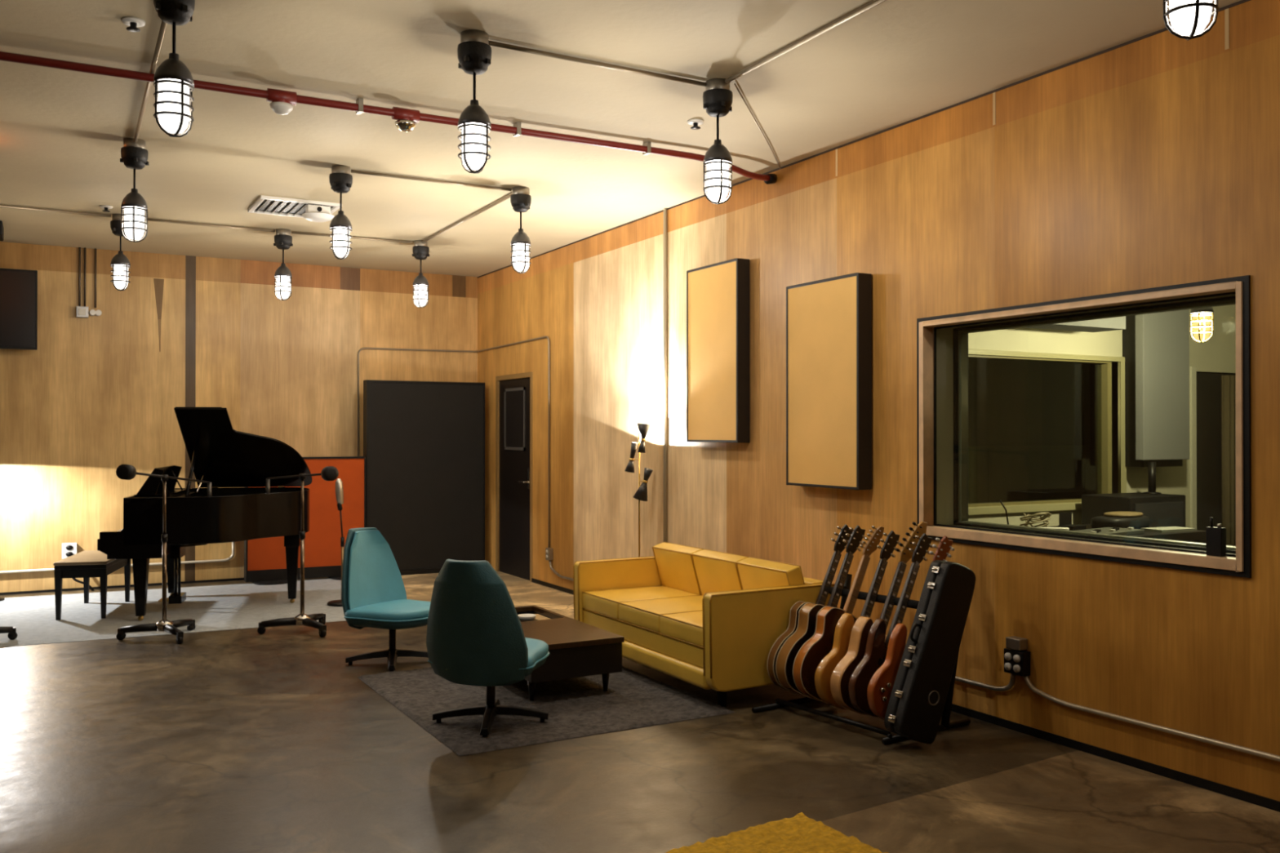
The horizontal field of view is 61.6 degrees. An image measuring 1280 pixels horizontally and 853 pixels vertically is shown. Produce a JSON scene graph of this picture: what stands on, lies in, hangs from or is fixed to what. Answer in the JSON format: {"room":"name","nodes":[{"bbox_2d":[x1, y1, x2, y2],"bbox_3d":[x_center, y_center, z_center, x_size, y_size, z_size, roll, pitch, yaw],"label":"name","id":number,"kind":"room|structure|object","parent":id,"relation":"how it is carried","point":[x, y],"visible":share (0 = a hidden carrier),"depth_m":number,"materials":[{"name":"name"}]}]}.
{"room":"studio","nodes":[
{"label":"studio","id":0,"kind":"room"},
{"bbox_2d":[0,241,477,592],"bbox_3d":[-5.687,-0.075,10.076,8.780,3.270,0.002,0,0,-29],"label":"wall","id":1,"kind":"structure","parent":0,"point":[97,395],"depth_m":10.65,"materials":[{"name":"brown wood"}]},
{"bbox_2d":[0,267,37,350],"bbox_3d":[-6.101,-1.080,9.755,1.100,0.735,0.174,0,0,-29],"label":"acoustic panel","id":2,"kind":"object","parent":1,"relation":"attached to","point":[18,287],"visible":1,"depth_m":9.87,"materials":[{"name":"fabric"}]},
{"bbox_2d":[62,542,94,591],"bbox_3d":[-5.318,1.379,10.177,0.279,0.557,0.166,0,0,-29],"label":"outlet box","id":3,"kind":"object","parent":1,"relation":"attached to","point":[68,549],"visible":0.51,"depth_m":10.15,"materials":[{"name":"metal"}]},
{"bbox_2d":[75,247,102,318],"bbox_3d":[-5.269,-1.374,10.275,0.218,0.670,0.070,0,0,-29],"label":"junction box","id":4,"kind":"object","parent":1,"relation":"attached to","point":[81,311],"visible":1,"depth_m":10.25,"materials":[{"name":"silver metal"}]},
{"bbox_2d":[0,542,235,573],"bbox_3d":[-6.775,1.248,9.446,6.074,0.224,0.028,0,0,-29],"label":"conduit","id":5,"kind":"object","parent":1,"relation":"attached to","point":[231,557],"visible":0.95,"depth_m":10.57,"materials":[{"name":"beige"}]},
{"bbox_2d":[0,577,244,595],"bbox_3d":[-5.686,1.549,10.063,8.780,0.022,0.008,0,0,-29],"label":"baseboard","id":6,"kind":"structure","parent":1,"relation":"attached to","point":[232,579],"depth_m":10.39,"materials":[{"name":"black paint"}]},
{"bbox_2d":[0,0,1241,276],"bbox_3d":[-2.288,-1.772,3.825,8.880,0.050,14.290,0,0,-29],"label":"ceiling","id":7,"kind":"structure","parent":0,"point":[63,132],"depth_m":5.64,"materials":[{"name":"paint"}]},
{"bbox_2d":[0,204,111,217],"bbox_3d":[-6.366,-1.710,7.456,4.852,0.022,0.022,0,0,-31],"label":"conduit","id":8,"kind":"object","parent":7,"relation":"attached to","point":[1,206],"visible":1,"depth_m":8.48,"materials":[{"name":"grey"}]},
{"bbox_2d":[110,213,130,291],"bbox_3d":[-4.223,-1.410,8.734,0.152,0.617,0.152,0,0,44],"label":"pendant lamp","id":9,"kind":"object","parent":7,"relation":"hanging from","point":[120,260],"visible":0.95,"depth_m":8.69,"materials":[{"name":"metal"}]},
{"bbox_2d":[120,16,145,32],"bbox_3d":[-2.175,-1.722,4.612,0.096,0.040,0.094,0,0,-29],"label":"sprinkler","id":10,"kind":"object","parent":7,"relation":"attached to","point":[133,22],"visible":1,"depth_m":4.60,"materials":[{"name":"white plastic"}]},
{"bbox_2d":[120,137,148,242],"bbox_3d":[-3.062,-1.423,6.508,0.152,0.617,0.152,0,0,-2],"label":"pendant lamp","id":11,"kind":"object","parent":7,"relation":"hanging from","point":[134,155],"visible":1,"depth_m":6.47,"materials":[{"name":"metal"}]},
{"bbox_2d":[133,20,166,142],"bbox_3d":[-2.440,-1.722,5.351,0.022,0.022,2.490,0,0,-28],"label":"conduit","id":12,"kind":"object","parent":7,"relation":"attached to","point":[163,25],"visible":0.65,"depth_m":5.21,"materials":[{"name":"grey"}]},
{"bbox_2d":[153,0,195,137],"bbox_3d":[-1.818,-1.437,4.191,0.152,0.617,0.152,0,0,-29],"label":"pendant lamp","id":13,"kind":"object","parent":7,"relation":"hanging from","point":[172,73],"visible":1,"depth_m":4.15,"materials":[{"name":"metal"}]},
{"bbox_2d":[129,216,275,232],"bbox_3d":[-3.667,-1.700,9.054,1.140,0.022,0.022,0,0,-30],"label":"conduit","id":14,"kind":"object","parent":7,"relation":"attached to","point":[148,220],"visible":0.92,"depth_m":9.06,"materials":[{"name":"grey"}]},
{"bbox_2d":[273,228,293,300],"bbox_3d":[-3.112,-1.406,9.370,0.152,0.617,0.152,0,0,21],"label":"pendant lamp","id":15,"kind":"object","parent":7,"relation":"hanging from","point":[282,238],"visible":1,"depth_m":9.33,"materials":[{"name":"metal"}]},
{"bbox_2d":[247,195,339,217],"bbox_3d":[-2.706,-1.709,8.409,0.604,0.022,0.600,0,0,-29],"label":"ceiling vent","id":16,"kind":"object","parent":7,"relation":"in","point":[268,205],"visible":0.72,"depth_m":8.34,"materials":[{"name":"white plastic"}]},
{"bbox_2d":[302,204,333,222],"bbox_3d":[-2.476,-1.649,8.261,0.240,0.145,0.240,0,0,-29],"label":"emergency light","id":17,"kind":"object","parent":7,"relation":"attached to","point":[314,213],"visible":1,"depth_m":8.21,"materials":[{"name":"white plastic"}]},
{"bbox_2d":[328,164,352,259],"bbox_3d":[-1.992,-1.419,7.156,0.152,0.617,0.152,0,0,-37],"label":"pendant lamp","id":18,"kind":"object","parent":7,"relation":"hanging from","point":[340,180],"visible":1,"depth_m":7.11,"materials":[{"name":"metal"}]},
{"bbox_2d":[291,231,413,244],"bbox_3d":[-2.571,-1.697,9.654,1.080,0.022,0.022,0,0,-27],"label":"conduit","id":19,"kind":"object","parent":7,"relation":"attached to","point":[292,232],"visible":1,"depth_m":9.66,"materials":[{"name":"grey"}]},
{"bbox_2d":[0,51,777,184],"bbox_3d":[-2.833,-1.673,4.978,8.740,0.135,0.222,0,0,-30],"label":"pipe","id":20,"kind":"object","parent":7,"relation":"attached to","point":[282,103],"visible":0.8,"depth_m":5.68,"materials":[{"name":"metal"}]},
{"bbox_2d":[412,240,429,307],"bbox_3d":[-2.025,-1.403,9.925,0.152,0.617,0.152,0,0,27],"label":"pendant lamp","id":21,"kind":"object","parent":7,"relation":"hanging from","point":[420,251],"visible":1,"depth_m":9.88,"materials":[{"name":"metal"}]},
{"bbox_2d":[351,169,511,191],"bbox_3d":[-1.432,-1.710,7.478,1.150,0.022,0.022,0,0,-29],"label":"conduit","id":22,"kind":"object","parent":7,"relation":"attached to","point":[352,171],"visible":1,"depth_m":7.45,"materials":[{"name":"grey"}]},
{"bbox_2d":[422,193,512,243],"bbox_3d":[-1.444,-1.702,8.854,0.022,0.022,2.300,0,0,-28],"label":"conduit","id":23,"kind":"object","parent":7,"relation":"attached to","point":[508,196],"visible":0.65,"depth_m":8.74,"materials":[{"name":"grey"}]},
{"bbox_2d":[457,29,491,173],"bbox_3d":[-0.736,-1.433,4.777,0.152,0.617,0.152,0,0,-40],"label":"pendant lamp","id":24,"kind":"object","parent":7,"relation":"hanging from","point":[473,51],"visible":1,"depth_m":4.73,"materials":[{"name":"metal"}]},
{"bbox_2d":[510,186,531,273],"bbox_3d":[-0.863,-1.415,7.779,0.152,0.617,0.152,0,0,-13],"label":"pendant lamp","id":25,"kind":"object","parent":7,"relation":"hanging from","point":[520,199],"visible":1,"depth_m":7.73,"materials":[{"name":"glass"}]},
{"bbox_2d":[488,40,706,86],"bbox_3d":[-0.181,-1.724,5.119,1.180,0.022,0.022,0,0,-30],"label":"conduit","id":26,"kind":"object","parent":7,"relation":"attached to","point":[490,42],"visible":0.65,"depth_m":5.09,"materials":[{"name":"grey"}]},
{"bbox_2d":[687,119,703,129],"bbox_3d":[0.316,-1.713,6.101,0.096,0.040,0.094,0,0,-29],"label":"sprinkler","id":27,"kind":"object","parent":7,"relation":"attached to","point":[695,122],"visible":1,"depth_m":6.09,"materials":[{"name":"white plastic"}]},
{"bbox_2d":[702,78,733,204],"bbox_3d":[0.392,-1.429,5.423,0.152,0.617,0.152,0,0,10],"label":"pendant lamp","id":28,"kind":"object","parent":7,"relation":"hanging from","point":[717,96],"visible":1,"depth_m":5.38,"materials":[{"name":"glass"}]},
{"bbox_2d":[733,83,781,168],"bbox_3d":[0.710,-1.721,6.282,0.016,0.008,1.797,0,0,15],"label":"conduit","id":29,"kind":"object","parent":7,"relation":"attached to","point":[735,84],"visible":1,"depth_m":6.07,"materials":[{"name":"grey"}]},
{"bbox_2d":[724,0,887,84],"bbox_3d":[1.016,-1.729,4.289,0.022,0.022,2.450,0,0,-29],"label":"conduit","id":30,"kind":"object","parent":7,"relation":"attached to","point":[873,4],"visible":1,"depth_m":4.77,"materials":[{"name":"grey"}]},
{"bbox_2d":[1162,0,1218,40],"bbox_3d":[1.613,-1.443,3.149,0.152,0.617,0.152,0,0,32],"label":"pendant lamp","id":31,"kind":"object","parent":7,"relation":"hanging from","point":[1197,5],"visible":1,"depth_m":3.15,"materials":[{"name":"glass"}]},
{"bbox_2d":[0,570,1279,852],"bbox_3d":[-2.280,1.523,3.810,8.900,0.001,14.290,0,0,-29],"label":"floor","id":32,"kind":"structure","parent":0,"point":[239,740],"depth_m":4.69,"materials":[{"name":"concrete"}]},
{"bbox_2d":[115,464,212,644],"bbox_3d":[-3.565,0.902,7.939,0.502,1.288,1.480,0,0,-12],"label":"microphone stand","id":33,"kind":"object","parent":32,"relation":"on","point":[126,472],"visible":0.91,"depth_m":7.83,"materials":[{"name":"black metal"}]},
{"bbox_2d":[0,578,346,647],"bbox_3d":[-5.137,1.544,8.623,6.151,0.011,2.840,0,0,-29],"label":"area rug","id":34,"kind":"object","parent":32,"relation":"on","point":[239,606],"visible":0.69,"depth_m":8.98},
{"bbox_2d":[0,626,17,639],"bbox_3d":[-4.797,0.854,7.370,0.557,1.352,0.869,0,0,6],"label":"microphone stand","id":35,"kind":"object","parent":34,"relation":"on","point":[12,634],"visible":1,"depth_m":7.71,"materials":[{"name":"black metal"}]},
{"bbox_2d":[53,550,131,620],"bbox_3d":[-4.575,1.312,9.015,0.390,0.458,0.930,0,0,-14],"label":"piano bench","id":36,"kind":"object","parent":34,"relation":"on","point":[86,564],"visible":0.83,"depth_m":8.62,"materials":[{"name":"black paint"}]},
{"bbox_2d":[97,406,312,620],"bbox_3d":[-3.662,0.693,9.266,1.532,1.700,1.497,0,0,-14],"label":"grand piano","id":37,"kind":"object","parent":34,"relation":"on","point":[237,465],"visible":0.98,"depth_m":9.01,"materials":[{"name":"black paint"}]},
{"bbox_2d":[133,488,186,497],"bbox_3d":[-4.078,0.574,9.155,0.270,0.033,0.820,0,0,-14],"label":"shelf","id":38,"kind":"object","parent":37,"relation":"attached to","point":[170,492],"depth_m":8.82,"materials":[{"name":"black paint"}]},
{"bbox_2d":[244,456,365,585],"bbox_3d":[-3.390,0.931,10.916,1.180,1.242,0.500,0,0,-29],"label":"gobo","id":39,"kind":"object","parent":34,"relation":"on","point":[264,558],"visible":0.6,"depth_m":10.94,"materials":[{"name":"orange fabric"}]},
{"bbox_2d":[326,478,344,606],"bbox_3d":[-2.583,0.996,9.329,0.260,1.091,0.260,0,0,-29],"label":"microphone stand","id":40,"kind":"object","parent":34,"relation":"on","point":[339,483],"visible":0.78,"depth_m":9.30,"materials":[{"name":"black paint"}]},
{"bbox_2d":[257,466,338,636],"bbox_3d":[-2.666,0.915,8.236,0.513,1.267,1.806,0,0,-21],"label":"microphone stand","id":41,"kind":"object","parent":32,"relation":"on","point":[328,473],"visible":1,"depth_m":8.06,"materials":[{"name":"black metal"}]},
{"bbox_2d":[342,527,431,671],"bbox_3d":[-1.621,1.111,7.021,0.687,0.862,0.579,0,0,31],"label":"swivel chair","id":42,"kind":"object","parent":32,"relation":"on","point":[374,595],"visible":0.89,"depth_m":7.00,"materials":[{"name":"teal fabric"}]},
{"bbox_2d":[347,530,406,609],"bbox_3d":[-1.791,0.937,7.124,0.180,0.481,0.512,0,0,31],"label":"chair back","id":43,"kind":"object","parent":42,"relation":"on","point":[375,578],"depth_m":7.14,"materials":[{"name":"teal fabric"}]},
{"bbox_2d":[344,599,431,620],"bbox_3d":[-1.556,1.189,6.981,0.523,0.069,0.568,0,0,31],"label":"seat cushion","id":44,"kind":"object","parent":42,"relation":"on","point":[362,609],"depth_m":6.83,"materials":[{"name":"teal fabric"}]},
{"bbox_2d":[363,379,484,575],"bbox_3d":[-2.300,0.543,11.520,1.300,2.050,0.140,0,0,-29],"label":"gobo","id":45,"kind":"object","parent":32,"relation":"on","point":[424,442],"visible":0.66,"depth_m":11.46,"materials":[{"name":"grey fabric"}]},
{"bbox_2d":[356,666,736,755],"bbox_3d":[-0.611,1.527,6.176,1.577,0.016,1.873,0,0,-29],"label":"area rug","id":46,"kind":"object","parent":32,"relation":"on","point":[576,707],"visible":0.72,"depth_m":5.86,"materials":[{"name":"carpet"}]},
{"bbox_2d":[426,559,549,737],"bbox_3d":[-0.769,1.086,5.515,0.579,0.862,0.687,0,0,18],"label":"swivel chair","id":47,"kind":"object","parent":46,"relation":"on","point":[475,636],"visible":1,"depth_m":5.27,"materials":[{"name":"fabric"}]},
{"bbox_2d":[524,637,548,666],"bbox_3d":[-0.745,1.164,5.588,0.568,0.069,0.523,0,0,18],"label":"seat cushion","id":48,"kind":"object","parent":47,"relation":"on","point":[537,653],"depth_m":5.50,"materials":[{"name":"teal fabric"}]},
{"bbox_2d":[515,605,624,700],"bbox_3d":[-0.652,1.361,6.532,0.580,0.325,1.284,0,0,-29],"label":"coffee table","id":49,"kind":"object","parent":46,"relation":"on","point":[576,648],"visible":0.51,"depth_m":6.05,"materials":[{"name":"brown wood"}]},
{"bbox_3d":[-0.739,1.279,6.804,0.150,0.079,0.300,0,0,-29],"label":"box","id":50,"kind":"object","parent":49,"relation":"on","visible":0},
{"bbox_2d":[517,613,536,622],"bbox_3d":[-0.716,1.216,6.794,0.120,0.045,0.120,0,0,-29],"label":"bowl","id":51,"kind":"object","parent":50,"relation":"on","point":[522,617],"visible":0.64,"depth_m":6.76,"materials":[{"name":"ceramic"}]},
{"bbox_2d":[624,423,653,557],"bbox_3d":[-0.005,0.763,8.468,0.260,1.575,0.260,0,0,-29],"label":"floor lamp","id":52,"kind":"object","parent":32,"relation":"on","point":[641,494],"visible":0.84,"depth_m":8.41,"materials":[{"name":"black metal"}]},
{"bbox_2d":[573,542,837,707],"bbox_3d":[0.343,1.168,6.682,0.874,0.743,1.702,0,0,-29],"label":"sofa","id":53,"kind":"object","parent":32,"relation":"on","point":[703,618],"visible":0.94,"depth_m":6.29,"materials":[{"name":"yellow leather"}]},
{"bbox_2d":[582,585,698,618],"bbox_3d":[0.025,1.157,7.097,0.660,0.133,0.513,0,0,-29],"label":"seat cushion","id":54,"kind":"object","parent":53,"relation":"on","point":[599,602],"depth_m":7.04,"materials":[{"name":"yellow leather"}]},
{"bbox_2d":[618,595,703,632],"bbox_3d":[0.275,1.155,6.644,0.660,0.132,0.513,0,0,-29],"label":"seat cushion","id":55,"kind":"object","parent":53,"relation":"on","point":[639,615],"depth_m":6.54,"materials":[{"name":"yellow leather"}]},
{"bbox_2d":[653,542,702,595],"bbox_3d":[0.288,0.971,7.243,0.149,0.330,0.511,-18,8,-28],"label":"cushion","id":56,"kind":"object","parent":53,"relation":"on","point":[674,568],"depth_m":7.18,"materials":[{"name":"yellow leather"}]},
{"bbox_2d":[659,610,702,646],"bbox_3d":[0.525,1.153,6.192,0.660,0.132,0.513,0,0,-29],"label":"seat cushion","id":57,"kind":"object","parent":53,"relation":"on","point":[685,628],"depth_m":6.09,"materials":[{"name":"yellow leather"}]},
{"bbox_2d":[692,549,746,595],"bbox_3d":[0.538,0.968,6.790,0.147,0.330,0.511,-18,8,-28],"label":"cushion","id":58,"kind":"object","parent":53,"relation":"on","point":[713,571],"depth_m":6.75,"materials":[{"name":"yellow leather"}]},
{"bbox_2d":[737,557,804,589],"bbox_3d":[0.788,0.965,6.338,0.149,0.330,0.511,-18,8,-28],"label":"cushion","id":59,"kind":"object","parent":53,"relation":"on","point":[752,572],"depth_m":6.27,"materials":[{"name":"yellow leather"}]},
{"bbox_2d":[665,812,888,852],"bbox_3d":[0.579,1.497,2.636,1.787,0.034,2.662,0,0,-29],"label":"area rug","id":60,"kind":"object","parent":32,"relation":"on","point":[798,833],"visible":1,"depth_m":3.87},
{"bbox_2d":[751,573,970,744],"bbox_3d":[1.149,1.185,5.644,0.760,0.693,0.842,0,0,-35],"label":"rack","id":61,"kind":"object","parent":32,"relation":"on","point":[945,724],"visible":0.46,"depth_m":5.53,"materials":[{"name":"black metal"}]},
{"bbox_2d":[766,524,853,696],"bbox_3d":[0.959,1.022,5.993,0.617,0.936,0.082,0,0,-32],"label":"guitar","id":62,"kind":"object","parent":61,"relation":"on","point":[839,545],"visible":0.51,"depth_m":5.98,"materials":[{"name":"beige"}]},
{"bbox_2d":[775,524,866,698],"bbox_3d":[1.006,1.021,5.934,0.618,0.936,0.107,0,0,-32],"label":"guitar","id":63,"kind":"object","parent":61,"relation":"on","point":[806,628],"visible":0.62,"depth_m":5.85,"materials":[{"name":"beige"}]},
{"bbox_2d":[792,525,884,703],"bbox_3d":[1.073,1.017,5.816,0.608,0.945,0.093,0,0,-31],"label":"guitar","id":64,"kind":"object","parent":61,"relation":"on","point":[811,654],"visible":0.59,"depth_m":5.74,"materials":[{"name":"beige"}]},
{"bbox_2d":[814,530,900,709],"bbox_3d":[1.164,1.027,5.715,0.602,0.930,0.077,0,0,-32],"label":"guitar","id":65,"kind":"object","parent":61,"relation":"on","point":[824,672],"visible":0.56,"depth_m":5.64,"materials":[{"name":"black paint"}]},
{"bbox_2d":[830,520,927,714],"bbox_3d":[1.252,1.001,5.649,0.625,0.988,0.109,0,0,-30],"label":"guitar","id":66,"kind":"object","parent":61,"relation":"on","point":[841,675],"visible":0.56,"depth_m":5.56,"materials":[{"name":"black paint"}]},
{"bbox_2d":[848,533,933,717],"bbox_3d":[1.304,1.024,5.558,0.589,0.926,0.072,0,0,-32],"label":"guitar","id":67,"kind":"object","parent":61,"relation":"on","point":[874,657],"visible":0.68,"depth_m":5.48,"materials":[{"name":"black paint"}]},
{"bbox_2d":[866,535,955,719],"bbox_3d":[1.374,1.024,5.423,0.597,0.928,0.073,0,0,-33],"label":"guitar","id":68,"kind":"object","parent":61,"relation":"on","point":[880,686],"visible":0.44,"depth_m":5.33,"materials":[{"name":"brown wood"}]},
{"bbox_2d":[884,560,975,743],"bbox_3d":[1.398,1.083,5.181,0.503,0.856,0.132,0,0,-29],"label":"guitar case","id":69,"kind":"object","parent":32,"relation":"on","point":[919,692],"visible":1,"depth_m":5.13,"materials":[{"name":"black"}]},
{"bbox_2d":[477,0,1279,801],"bbox_3d":[1.579,-0.099,5.995,0.002,3.270,14.170,0,0,-29],"label":"wall","id":70,"kind":"structure","parent":0,"point":[1153,161],"depth_m":5.57,"materials":[{"name":"brown wood"}]},
{"bbox_2d":[357,335,550,547],"bbox_3d":[-1.954,0.310,10.977,1.361,2.389,2.021,0,0,-29],"label":"conduit","id":71,"kind":"object","parent":70,"relation":"attached to","point":[545,336],"visible":0.95,"depth_m":10.48,"materials":[{"name":"silver"}]},
{"bbox_2d":[495,372,532,582],"bbox_3d":[-1.286,0.509,11.275,0.095,2.119,1.010,0,0,-29],"label":"trim","id":72,"kind":"structure","parent":70,"relation":"attached to","point":[526,375],"depth_m":11.65,"materials":[{"name":"brown"}]},
{"bbox_2d":[499,377,529,579],"bbox_3d":[-1.323,0.534,11.260,0.120,2.055,0.900,0,0,-29],"label":"door","id":73,"kind":"structure","parent":70,"relation":"in","point":[514,394],"depth_m":11.27,"materials":[{"name":"black"}]},
{"bbox_2d":[545,547,553,560],"bbox_3d":[-0.877,1.232,10.383,0.054,0.120,0.074,0,0,-29],"label":"outlet box","id":74,"kind":"object","parent":70,"relation":"attached to","point":[548,551],"visible":1,"depth_m":10.36,"materials":[{"name":"metal"}]},
{"bbox_2d":[663,208,666,542],"bbox_3d":[0.198,-0.390,8.462,0.028,2.640,0.028,0,0,-6],"label":"conduit","id":75,"kind":"object","parent":70,"relation":"attached to","point":[664,210],"visible":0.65,"depth_m":8.45,"materials":[{"name":"silver"}]},
{"bbox_2d":[686,257,749,442],"bbox_3d":[0.559,-0.523,7.728,0.115,1.276,0.675,0,0,-29],"label":"acoustic panel","id":76,"kind":"object","parent":70,"relation":"attached to","point":[717,294],"visible":1,"depth_m":7.62,"materials":[{"name":"beige"}]},
{"bbox_2d":[548,560,1015,691],"bbox_3d":[0.504,1.332,7.895,0.024,0.173,5.714,0,0,-29],"label":"conduit","id":77,"kind":"object","parent":70,"relation":"attached to","point":[1012,678],"visible":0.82,"depth_m":5.58,"materials":[{"name":"metal"}]},
{"bbox_2d":[786,272,871,490],"bbox_3d":[1.161,-0.263,6.636,0.115,1.279,0.705,0,0,-29],"label":"acoustic panel","id":78,"kind":"object","parent":70,"relation":"attached to","point":[828,321],"visible":1,"depth_m":6.55,"materials":[{"name":"beige"}]},
{"bbox_2d":[477,0,1251,278],"bbox_3d":[1.578,-1.728,6.004,0.004,0.012,14.170,0,0,-29],"label":"trim","id":79,"kind":"structure","parent":70,"relation":"attached to","point":[1239,2],"depth_m":5.86,"materials":[{"name":"brown"}]},
{"bbox_2d":[531,577,1279,812],"bbox_3d":[1.956,1.512,5.297,0.006,0.040,12.600,0,0,-29],"label":"baseboard","id":80,"kind":"structure","parent":70,"relation":"attached to","point":[1245,796],"depth_m":4.89,"materials":[{"name":"black paint"}]},
{"bbox_2d":[1004,635,1030,676],"bbox_3d":[1.882,1.147,5.373,0.066,0.180,0.124,0,0,-29],"label":"outlet box","id":81,"kind":"object","parent":70,"relation":"attached to","point":[1016,660],"visible":1,"depth_m":5.34,"materials":[{"name":"black metal"}]},
{"bbox_2d":[1005,635,1027,650],"bbox_3d":[1.884,1.084,5.374,0.060,0.055,0.090,0,0,-29],"label":"switch","id":82,"kind":"object","parent":81,"relation":"attached to","point":[1013,642],"depth_m":5.35,"materials":[{"name":"metal"}]},
{"bbox_2d":[1022,675,1279,761],"bbox_3d":[3.423,1.265,2.607,0.024,0.113,6.270,0,0,-29],"label":"conduit","id":83,"kind":"object","parent":70,"relation":"attached to","point":[1237,748],"visible":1,"depth_m":4.70,"materials":[{"name":"silver"}]},
{"bbox_2d":[968,358,1084,503],"bbox_3d":[2.539,0.168,11.498,6.440,2.800,0.120,0,0,-29],"label":"wall","id":84,"kind":"structure","parent":0,"point":[1026,418],"depth_m":12.52,"materials":[{"name":"brown"}]},
{"bbox_2d":[1083,363,1097,494],"bbox_3d":[6.073,0.170,11.862,0.100,2.800,2.900,0,0,-29],"label":"wall","id":85,"kind":"structure","parent":0,"point":[1090,371],"depth_m":12.93,"materials":[{"name":"brown"}]},
{"bbox_2d":[968,304,1235,528],"bbox_3d":[3.882,0.154,9.065,6.440,2.800,0.120,0,0,-29],"label":"wall","id":86,"kind":"structure","parent":0,"point":[1217,354],"depth_m":9.07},
{"bbox_2d":[968,349,1126,515],"bbox_3d":[3.150,0.046,8.655,2.120,1.278,0.170,0,0,-29],"label":"window","id":87,"kind":"structure","parent":86,"relation":"in","point":[1104,363],"depth_m":9.03,"materials":[{"name":"beige"}]},
{"bbox_2d":[1122,309,1189,466],"bbox_3d":[4.340,-0.364,9.086,0.620,1.405,0.270,0,0,-29],"label":"acoustic panel","id":88,"kind":"object","parent":86,"relation":"attached to","point":[1156,346],"visible":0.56,"depth_m":8.97,"materials":[{"name":"grey fabric"}]},
{"bbox_2d":[1190,366,1235,543],"bbox_3d":[5.322,0.513,9.828,1.020,2.090,0.110,0,0,-29],"label":"door","id":89,"kind":"structure","parent":86,"relation":"in","point":[1205,387],"depth_m":9.74,"materials":[{"name":"beige"}]},
{"bbox_2d":[1221,375,1235,546],"bbox_3d":[5.452,0.538,9.783,0.456,2.000,0.062,0,0,-29],"label":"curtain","id":90,"kind":"object","parent":86,"relation":"hanging from","point":[1228,382],"visible":0.25,"depth_m":9.70,"materials":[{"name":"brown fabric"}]},
{"bbox_3d":[4.573,-1.278,7.843,6.620,0.050,8.500,0,0,-29],"label":"ceiling","id":91,"kind":"structure","parent":0,"visible":0},
{"bbox_2d":[1022,315,1125,332],"bbox_3d":[3.312,-1.001,8.231,0.850,0.500,0.300,0,0,-29],"label":"ceiling baffle","id":92,"kind":"structure","parent":91,"relation":"hanging from","point":[1119,322],"depth_m":8.19,"materials":[{"name":"grey"}]},
{"bbox_2d":[1190,306,1213,342],"bbox_3d":[3.924,-0.920,7.506,0.152,0.671,0.152,0,0,-29],"label":"pendant lamp","id":93,"kind":"object","parent":91,"relation":"hanging from","point":[1194,312],"visible":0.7,"depth_m":7.47,"materials":[{"name":"glass"}]},
{"bbox_3d":[4.494,1.571,7.783,6.800,0.050,8.500,0,0,-29],"label":"floor","id":94,"kind":"structure","parent":0,"visible":0},
{"bbox_2d":[1019,511,1205,542],"bbox_3d":[2.881,1.077,7.479,2.280,0.934,0.820,0,0,-29],"label":"desk","id":95,"kind":"object","parent":94,"relation":"on","point":[1198,535],"depth_m":7.60,"materials":[{"name":"brown wood"}]},
{"bbox_2d":[1057,511,1086,530],"bbox_3d":[3.129,0.685,7.777,0.160,0.120,0.120,0,0,-35],"label":"monitor","id":96,"kind":"object","parent":95,"relation":"on","point":[1064,518],"visible":0.86,"depth_m":7.79,"materials":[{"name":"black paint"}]},
{"bbox_2d":[1075,527,1144,535],"bbox_3d":[3.160,0.720,7.345,0.640,0.045,0.260,0,0,-38],"label":"mixing console","id":97,"kind":"object","parent":95,"relation":"on","point":[1112,531],"visible":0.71,"depth_m":7.33,"materials":[{"name":"grey"}]},
{"bbox_2d":[1090,511,1150,528],"bbox_3d":[3.496,0.688,7.827,0.532,0.115,0.284,0,0,-40],"label":"equipment bag","id":98,"kind":"object","parent":95,"relation":"on","point":[1136,520],"visible":0.91,"depth_m":7.71,"materials":[{"name":"black paint"}]},
{"bbox_2d":[1140,526,1196,533],"bbox_3d":[3.778,0.736,7.678,0.340,0.018,0.180,0,0,-23],"label":"paper stack","id":99,"kind":"object","parent":95,"relation":"on","point":[1165,529],"visible":0.93,"depth_m":7.63,"materials":[{"name":"grey"}]},
{"bbox_2d":[1081,492,1185,527],"bbox_3d":[3.988,1.052,8.671,0.690,1.000,0.462,0,0,-29],"label":"base cabinet","id":100,"kind":"object","parent":94,"relation":"on","point":[1162,509],"visible":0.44,"depth_m":8.52,"materials":[{"name":"black paint"}]},
{"bbox_2d":[1142,462,1161,493],"bbox_3d":[4.210,0.422,8.832,0.140,0.259,0.140,0,0,-29],"label":"post","id":101,"kind":"object","parent":100,"relation":"on","point":[1151,465],"visible":1,"depth_m":8.81,"materials":[{"name":"black metal"}]},
{"bbox_2d":[1133,501,1183,527],"bbox_3d":[4.097,1.050,8.474,0.590,0.900,0.012,0,0,-29],"label":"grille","id":102,"kind":"object","parent":100,"relation":"attached to","point":[1160,513],"depth_m":8.49,"materials":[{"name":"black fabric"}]},
{"bbox_3d":[2.404,0.130,5.039,0.040,2.800,5.500,0,0,-29],"label":"wall","id":103,"kind":"structure","parent":0,"visible":0},
{"bbox_2d":[916,275,1251,577],"bbox_3d":[2.142,0.005,5.260,0.315,1.232,1.900,0,0,-29],"label":"window","id":104,"kind":"structure","parent":103,"relation":"in","point":[942,341],"depth_m":5.36,"materials":[{"name":"black paint"}]},
{"bbox_2d":[1205,517,1226,556],"bbox_3d":[2.425,0.464,4.523,0.036,0.160,0.070,0,0,-29],"label":"walkie talkie","id":105,"kind":"object","parent":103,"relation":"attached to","point":[1215,537],"depth_m":4.51,"materials":[{"name":"black paint"}]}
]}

